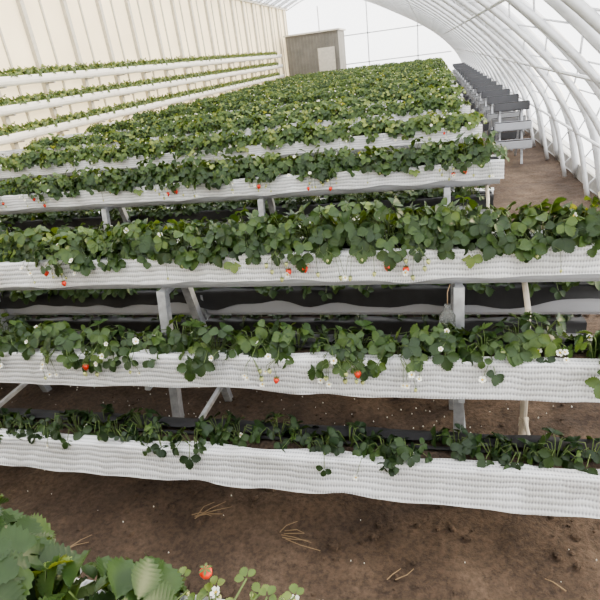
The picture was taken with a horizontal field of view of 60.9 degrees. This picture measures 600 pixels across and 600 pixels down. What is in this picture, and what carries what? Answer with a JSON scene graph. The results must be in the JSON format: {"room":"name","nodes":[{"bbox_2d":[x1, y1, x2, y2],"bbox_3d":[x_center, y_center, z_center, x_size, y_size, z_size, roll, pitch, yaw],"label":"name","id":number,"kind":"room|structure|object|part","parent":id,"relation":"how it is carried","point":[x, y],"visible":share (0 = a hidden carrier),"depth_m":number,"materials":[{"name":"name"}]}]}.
{"room":"strawberry greenhouse","nodes":[
{"label":"strawberry greenhouse","id":0,"kind":"room"},
{"bbox_2d":[0,0,288,150],"bbox_3d":[-3.865,-6.153,13.388,0.100,4.100,30.000,0,26,15],"label":"wall","id":1,"kind":"structure","parent":0,"point":[13,31],"depth_m":11.70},
{"bbox_2d":[0,54,281,88],"bbox_3d":[-3.832,-5.669,12.533,0.185,0.170,26.100,0,26,15],"label":"gutter","id":2,"kind":"object","parent":1,"relation":"attached to","point":[7,81],"visible":1,"depth_m":11.01,"materials":[{"name":"plastic"}]},
{"bbox_2d":[0,51,276,78],"bbox_3d":[-3.748,-5.995,12.851,0.225,0.230,24.198,0,26,15],"label":"plants","id":3,"kind":"object","parent":2,"relation":"in","point":[11,72],"visible":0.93,"depth_m":11.06,"materials":[{"name":"green plant"}]},
{"bbox_2d":[0,64,282,116],"bbox_3d":[-3.782,-5.283,12.715,0.185,0.170,26.100,0,26,15],"label":"gutter","id":4,"kind":"object","parent":1,"relation":"attached to","point":[10,110],"visible":1,"depth_m":11.06,"materials":[{"name":"plastic"}]},
{"bbox_2d":[0,61,278,106],"bbox_3d":[-3.697,-5.608,13.034,0.225,0.230,24.198,0,26,15],"label":"plants","id":5,"kind":"object","parent":4,"relation":"in","point":[37,97],"visible":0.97,"depth_m":11.16,"materials":[{"name":"green plant"}]},
{"bbox_2d":[0,74,283,145],"bbox_3d":[-3.731,-4.897,12.898,0.185,0.170,26.100,0,26,15],"label":"gutter","id":6,"kind":"object","parent":1,"relation":"attached to","point":[18,137],"visible":0.75,"depth_m":10.95,"materials":[{"name":"plastic"}]},
{"bbox_2d":[0,71,279,135],"bbox_3d":[-3.645,-5.225,13.221,0.225,0.230,24.186,0,26,15],"label":"plants","id":7,"kind":"object","parent":6,"relation":"in","point":[31,125],"visible":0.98,"depth_m":11.13,"materials":[{"name":"green plant"}]},
{"bbox_2d":[0,0,289,149],"bbox_3d":[-3.763,-6.165,13.385,0.100,4.100,29.850,0,26,15],"label":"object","id":8,"kind":"structure","parent":1,"relation":"attached to","point":[20,3],"depth_m":13.26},
{"bbox_2d":[0,104,599,599],"bbox_3d":[0.996,-4.673,13.760,9.100,0.060,31.500,0,26,15],"label":"floor","id":9,"kind":"structure","parent":0,"point":[505,553],"depth_m":2.18,"materials":[{"name":"soil"}]},
{"bbox_2d":[74,568,224,599],"bbox_3d":[-2.630,0.998,1.538,6.763,1.072,1.260,0,26,15],"label":"rack","id":10,"kind":"object","parent":9,"relation":"on","point":[86,581],"visible":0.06,"depth_m":0.79,"materials":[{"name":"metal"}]},
{"bbox_2d":[0,494,303,599],"bbox_3d":[-2.701,0.846,1.213,5.627,0.829,0.935,0,26,15],"label":"plants","id":11,"kind":"object","parent":10,"relation":"on","point":[33,566],"visible":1,"depth_m":0.74,"materials":[{"name":"green plant"}]},
{"bbox_2d":[0,104,469,177],"bbox_3d":[-1.245,-1.751,6.971,6.764,1.073,1.319,0,26,15],"label":"rack","id":12,"kind":"object","parent":9,"relation":"on","point":[465,109],"visible":0.06,"depth_m":6.34,"materials":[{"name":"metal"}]},
{"bbox_2d":[23,89,470,176],"bbox_3d":[-0.972,-2.035,6.758,6.194,0.849,1.349,0,26,15],"label":"plants","id":13,"kind":"object","parent":12,"relation":"on","point":[437,101],"visible":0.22,"depth_m":6.44,"materials":[{"name":"green plant"}]},
{"bbox_2d":[0,122,481,214],"bbox_3d":[-1.584,-1.077,5.640,6.764,1.072,1.322,0,26,15],"label":"rack","id":14,"kind":"object","parent":9,"relation":"on","point":[359,142],"visible":0.09,"depth_m":5.01,"materials":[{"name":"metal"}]},
{"bbox_3d":[-1.600,-1.008,5.678,6.670,0.919,1.200,0,26,15],"label":"frame","id":15,"kind":"part","parent":14,"relation":"part of","materials":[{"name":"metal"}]},
{"bbox_2d":[0,109,486,182],"bbox_3d":[-1.298,-1.365,5.422,6.205,0.853,1.349,0,26,15],"label":"plants","id":16,"kind":"object","parent":14,"relation":"on","point":[428,123],"visible":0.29,"depth_m":5.02,"materials":[{"name":"green plant"}]},
{"bbox_2d":[0,155,503,242],"bbox_3d":[-1.924,-0.404,4.308,6.764,1.073,1.319,0,26,15],"label":"rack","id":17,"kind":"object","parent":9,"relation":"on","point":[283,186],"visible":0.16,"depth_m":3.69,"materials":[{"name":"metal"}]},
{"bbox_3d":[-1.939,-0.335,4.347,6.670,0.919,1.200,0,26,15],"label":"frame","id":18,"kind":"part","parent":17,"relation":"part of","materials":[{"name":"metal"}]},
{"bbox_2d":[0,130,509,239],"bbox_3d":[-1.660,-0.678,4.103,6.221,0.822,1.349,0,26,15],"label":"plants","id":19,"kind":"object","parent":17,"relation":"on","point":[319,167],"visible":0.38,"depth_m":3.67,"materials":[{"name":"green plant"}]},
{"bbox_2d":[58,93,462,149],"bbox_3d":[-0.906,-2.425,8.302,6.764,1.073,1.322,0,26,15],"label":"rack","id":20,"kind":"object","parent":9,"relation":"on","point":[461,94],"visible":0.02,"depth_m":8.14,"materials":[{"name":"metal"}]},
{"bbox_2d":[84,84,465,134],"bbox_3d":[-0.643,-2.698,8.092,6.260,0.832,1.369,0,26,15],"label":"plants","id":21,"kind":"object","parent":20,"relation":"on","point":[392,94],"visible":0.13,"depth_m":7.81,"materials":[{"name":"green plant"}]},
{"bbox_2d":[103,85,457,125],"bbox_3d":[-0.566,-3.098,9.634,6.764,1.072,1.319,0,26,15],"label":"rack","id":22,"kind":"object","parent":9,"relation":"on","point":[453,85],"visible":0.02,"depth_m":9.28,"materials":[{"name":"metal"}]},
{"bbox_2d":[131,75,457,120],"bbox_3d":[-0.318,-3.385,9.423,6.205,0.854,1.361,0,26,15],"label":"plants","id":23,"kind":"object","parent":22,"relation":"on","point":[282,99],"visible":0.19,"depth_m":9.16,"materials":[{"name":"green plant"}]},
{"bbox_2d":[1,386,596,563],"bbox_3d":[-0.500,0.777,2.621,3.670,0.006,2.189,0,26,15],"label":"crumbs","id":24,"kind":"object","parent":9,"relation":"on","point":[70,386],"visible":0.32,"depth_m":2.69,"materials":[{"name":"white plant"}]},
{"bbox_2d":[0,229,599,518],"bbox_3d":[-2.118,0.268,2.939,7.064,1.073,1.322,0,26,15],"label":"rack","id":25,"kind":"object","parent":9,"relation":"on","point":[531,490],"visible":0.64,"depth_m":2.03,"materials":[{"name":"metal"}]},
{"bbox_3d":[-2.133,0.337,2.978,6.970,0.919,1.200,0,26,15],"label":"frame","id":26,"kind":"part","parent":25,"relation":"part of","materials":[{"name":"metal"}]},
{"bbox_2d":[0,192,599,480],"bbox_3d":[-2.193,0.000,2.818,7.256,0.826,1.377,0,26,15],"label":"plants","id":27,"kind":"object","parent":25,"relation":"in","point":[571,226],"visible":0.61,"depth_m":1.99,"materials":[{"name":"green plant"}]},
{"bbox_2d":[439,284,455,329],"bbox_3d":[0.555,0.049,1.930,0.062,0.200,0.074,-11,25,-7],"label":"plastic bottle","id":28,"kind":"object","parent":25,"relation":"hanging from","point":[447,315],"visible":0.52,"depth_m":1.91,"materials":[{"name":"white"}]},
{"bbox_2d":[0,314,599,599],"bbox_3d":[-0.160,0.497,3.108,5.136,0.026,4.150,0,26,15],"label":"clod","id":29,"kind":"object","parent":9,"relation":"on","point":[228,591],"visible":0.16,"depth_m":2.08,"materials":[{"name":"brown soil"}]},
{"bbox_2d":[283,28,346,75],"bbox_3d":[0.895,-11.618,25.156,2.660,2.830,2.200,0,26,15],"label":"storage shed","id":30,"kind":"object","parent":9,"relation":"on","point":[322,50],"visible":0.63,"depth_m":24.04,"materials":[{"name":"brown metal"}]},
{"bbox_2d":[70,501,565,590],"bbox_3d":[-0.047,1.026,1.932,1.911,0.020,0.470,4,27,22],"label":"dry stems","id":31,"kind":"object","parent":9,"relation":"on","point":[203,513],"visible":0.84,"depth_m":2.09,"materials":[{"name":"brown plant"}]},
{"bbox_2d":[243,0,599,200],"bbox_3d":[0.446,-6.388,12.170,8.819,4.556,29.800,0,26,15],"label":"roof","id":32,"kind":"object","parent":9,"relation":"on","point":[485,35],"visible":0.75,"depth_m":5.95,"materials":[{"name":"white plastic"}]},
{"bbox_2d":[454,64,467,81],"bbox_3d":[6.152,-8.509,19.469,0.480,0.838,0.979,0,26,15],"label":"rack","id":33,"kind":"object","parent":9,"relation":"on","point":[456,72],"visible":0.26,"depth_m":19.27,"materials":[{"name":"metal"}]},
{"bbox_2d":[455,65,469,82],"bbox_3d":[5.919,-8.047,18.556,0.480,0.838,0.979,0,26,15],"label":"rack","id":34,"kind":"object","parent":9,"relation":"on","point":[469,65],"visible":0.28,"depth_m":18.37,"materials":[{"name":"metal"}]},
{"bbox_2d":[457,67,471,83],"bbox_3d":[5.686,-7.585,17.642,0.480,0.838,0.979,0,26,15],"label":"rack","id":35,"kind":"object","parent":9,"relation":"on","point":[458,69],"visible":0.27,"depth_m":17.45,"materials":[{"name":"metal"}]},
{"bbox_2d":[458,68,473,86],"bbox_3d":[5.454,-7.122,16.729,0.480,0.838,0.979,0,26,15],"label":"rack","id":36,"kind":"object","parent":9,"relation":"on","point":[459,78],"visible":0.27,"depth_m":16.53,"materials":[{"name":"metal"}]},
{"bbox_2d":[460,70,476,97],"bbox_3d":[5.221,-6.660,15.815,0.480,0.838,0.979,0,26,15],"label":"rack","id":37,"kind":"object","parent":9,"relation":"on","point":[461,72],"visible":0.23,"depth_m":15.61,"materials":[{"name":"metal"}]},
{"bbox_2d":[461,71,479,100],"bbox_3d":[4.988,-6.198,14.901,0.480,0.838,0.979,0,26,15],"label":"rack","id":38,"kind":"object","parent":9,"relation":"on","point":[477,72],"visible":0.25,"depth_m":14.71,"materials":[{"name":"metal"}]},
{"bbox_2d":[463,73,482,101],"bbox_3d":[4.755,-5.736,13.988,0.480,0.838,0.979,0,26,15],"label":"rack","id":39,"kind":"object","parent":9,"relation":"on","point":[480,74],"visible":0.35,"depth_m":13.79,"materials":[{"name":"metal"}]},
{"bbox_2d":[465,75,486,112],"bbox_3d":[4.522,-5.274,13.074,0.480,0.838,0.979,0,26,15],"label":"rack","id":40,"kind":"object","parent":9,"relation":"on","point":[467,98],"visible":0.41,"depth_m":12.88,"materials":[{"name":"metal"}]},
{"bbox_2d":[469,78,491,112],"bbox_3d":[4.289,-4.812,12.161,0.480,0.838,0.979,0,26,15],"label":"rack","id":41,"kind":"object","parent":9,"relation":"on","point":[471,82],"visible":0.28,"depth_m":11.96,"materials":[{"name":"metal"}]},
{"bbox_2d":[471,81,496,113],"bbox_3d":[4.056,-4.349,11.247,0.480,0.838,0.979,0,26,15],"label":"rack","id":42,"kind":"object","parent":9,"relation":"on","point":[475,85],"visible":0.34,"depth_m":11.05,"materials":[{"name":"metal"}]},
{"bbox_2d":[474,84,502,123],"bbox_3d":[3.823,-3.887,10.333,0.480,0.838,0.979,0,26,15],"label":"rack","id":43,"kind":"object","parent":9,"relation":"on","point":[478,101],"visible":0.33,"depth_m":10.14,"materials":[{"name":"metal"}]},
{"bbox_2d":[479,89,509,140],"bbox_3d":[3.590,-3.425,9.420,0.480,0.838,0.979,0,26,15],"label":"rack","id":44,"kind":"object","parent":9,"relation":"on","point":[484,94],"visible":0.34,"depth_m":9.22,"materials":[{"name":"metal"}]},
{"bbox_3d":[3.587,-3.380,9.444,0.330,0.737,0.960,0,26,15],"label":"frame","id":45,"kind":"part","parent":44,"relation":"part of","materials":[{"name":"metal"}]},
{"bbox_2d":[483,94,518,150],"bbox_3d":[3.357,-2.963,8.506,0.480,0.838,0.979,0,26,15],"label":"rack","id":46,"kind":"object","parent":9,"relation":"on","point":[489,114],"visible":0.52,"depth_m":8.30,"materials":[{"name":"metal"}]},
{"bbox_3d":[3.354,-2.917,8.530,0.330,0.737,0.960,0,26,15],"label":"frame","id":47,"kind":"part","parent":46,"relation":"part of","materials":[{"name":"metal"}]},
{"bbox_2d":[489,100,532,163],"bbox_3d":[3.125,-2.501,7.593,0.480,0.838,0.979,0,26,15],"label":"rack","id":48,"kind":"object","parent":9,"relation":"on","point":[512,127],"visible":0.93,"depth_m":7.37,"materials":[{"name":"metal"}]},
{"bbox_3d":[3.121,-2.455,7.617,0.330,0.737,0.960,0,26,15],"label":"frame","id":49,"kind":"part","parent":48,"relation":"part of","materials":[{"name":"metal"}]},
{"bbox_2d":[516,110,597,194],"bbox_3d":[5.012,-4.449,11.987,0.200,0.180,30.000,0,26,15],"label":"trim","id":50,"kind":"structure","parent":9,"relation":"on","point":[590,171],"depth_m":6.92,"materials":[{"name":"plastic"}]},
{"bbox_3d":[-0.227,-3.772,10.965,6.763,1.073,1.200,0,26,15],"label":"rack","id":51,"kind":"object","parent":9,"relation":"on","visible":0},
{"bbox_2d":[167,72,456,108],"bbox_3d":[0.028,-4.161,10.702,6.243,0.620,0.983,0,26,15],"label":"plants","id":52,"kind":"object","parent":51,"relation":"in","point":[370,84],"visible":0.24,"depth_m":10.51,"materials":[{"name":"green plant"}]},
{"bbox_3d":[0.791,-5.792,14.958,6.763,1.073,1.200,0,26,15],"label":"rack","id":53,"kind":"object","parent":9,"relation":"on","visible":0},
{"bbox_2d":[237,79,318,91],"label":"plants","id":54,"kind":"object","parent":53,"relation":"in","point":[269,86],"depth_m":15.04,"materials":[{"name":"green plant"}]},
{"bbox_2d":[325,64,447,81],"label":"plants","id":55,"kind":"object","parent":53,"relation":"in","point":[401,70],"depth_m":14.18,"materials":[{"name":"green plant"}]},
{"bbox_3d":[0.112,-4.445,12.296,6.763,1.073,1.200,0,26,15],"label":"rack","id":56,"kind":"object","parent":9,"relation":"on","visible":0},
{"bbox_2d":[195,69,452,100],"bbox_3d":[0.367,-4.832,12.036,6.242,0.614,0.982,0,26,15],"label":"plants","id":57,"kind":"object","parent":56,"relation":"in","point":[343,83],"visible":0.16,"depth_m":11.80,"materials":[{"name":"green plant"}]},
{"bbox_3d":[0.452,-5.118,13.627,6.763,1.072,1.200,0,26,15],"label":"rack","id":58,"kind":"object","parent":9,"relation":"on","visible":0},
{"bbox_2d":[216,66,450,97],"bbox_3d":[0.721,-5.500,13.366,6.214,0.602,0.983,0,26,15],"label":"plants","id":59,"kind":"object","parent":58,"relation":"in","point":[387,74],"visible":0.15,"depth_m":13.21,"materials":[{"name":"green plant"}]},
{"bbox_3d":[1.130,-6.465,16.290,6.763,1.073,1.200,0,26,15],"label":"rack","id":60,"kind":"object","parent":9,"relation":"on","visible":0},
{"bbox_2d":[253,60,445,87],"bbox_3d":[1.388,-6.856,16.027,6.272,0.623,0.982,0,26,15],"label":"plants","id":61,"kind":"object","parent":60,"relation":"in","point":[439,62],"visible":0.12,"depth_m":15.82,"materials":[{"name":"green plant"}]},
{"bbox_3d":[1.470,-7.138,17.621,6.763,1.072,1.200,0,26,15],"label":"rack","id":62,"kind":"object","parent":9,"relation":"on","visible":0},
{"bbox_2d":[264,60,441,83],"bbox_3d":[1.711,-7.526,17.364,6.271,0.615,0.985,0,26,15],"label":"plants","id":63,"kind":"object","parent":62,"relation":"in","point":[416,63],"visible":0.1,"depth_m":17.33,"materials":[{"name":"green plant"}]},
{"bbox_3d":[1.809,-7.812,18.952,6.763,1.073,1.200,0,26,15],"label":"rack","id":64,"kind":"object","parent":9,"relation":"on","visible":0},
{"bbox_2d":[276,58,443,79],"bbox_3d":[2.059,-8.196,18.694,6.290,0.608,0.984,0,26,15],"label":"plants","id":65,"kind":"object","parent":64,"relation":"in","point":[439,59],"visible":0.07,"depth_m":18.40,"materials":[{"name":"green plant"}]},
{"bbox_3d":[2.148,-8.486,20.283,6.763,1.073,1.200,0,26,15],"label":"rack","id":66,"kind":"object","parent":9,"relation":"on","visible":0},
{"bbox_2d":[286,66,371,77],"label":"plants","id":67,"kind":"object","parent":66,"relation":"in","point":[313,74],"depth_m":20.26,"materials":[{"name":"green plant"}]},
{"bbox_2d":[378,60,419,66],"label":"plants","id":68,"kind":"object","parent":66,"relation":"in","point":[386,64],"depth_m":19.59,"materials":[{"name":"white"}]},
{"bbox_3d":[2.488,-9.159,21.615,6.763,1.072,1.200,0,26,15],"label":"rack","id":69,"kind":"object","parent":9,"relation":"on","visible":0},
{"bbox_2d":[295,57,440,75],"bbox_3d":[2.760,-9.547,21.349,6.205,0.615,0.983,0,26,15],"label":"plants","id":70,"kind":"object","parent":69,"relation":"in","point":[372,65],"visible":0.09,"depth_m":21.26,"materials":[{"name":"green plant"}]},
{"bbox_2d":[293,0,453,64],"bbox_3d":[3.767,-12.995,25.221,8.850,4.550,0.001,0,26,15],"label":"wall","id":71,"kind":"structure","parent":0,"point":[298,25],"depth_m":25.38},
{"bbox_2d":[317,1,450,64],"bbox_3d":[3.401,-12.722,25.395,7.950,4.000,0.060,0,26,15],"label":"trim","id":72,"kind":"structure","parent":71,"relation":"attached to","point":[417,25],"depth_m":25.12,"materials":[{"name":"grey metal"}]}
]}

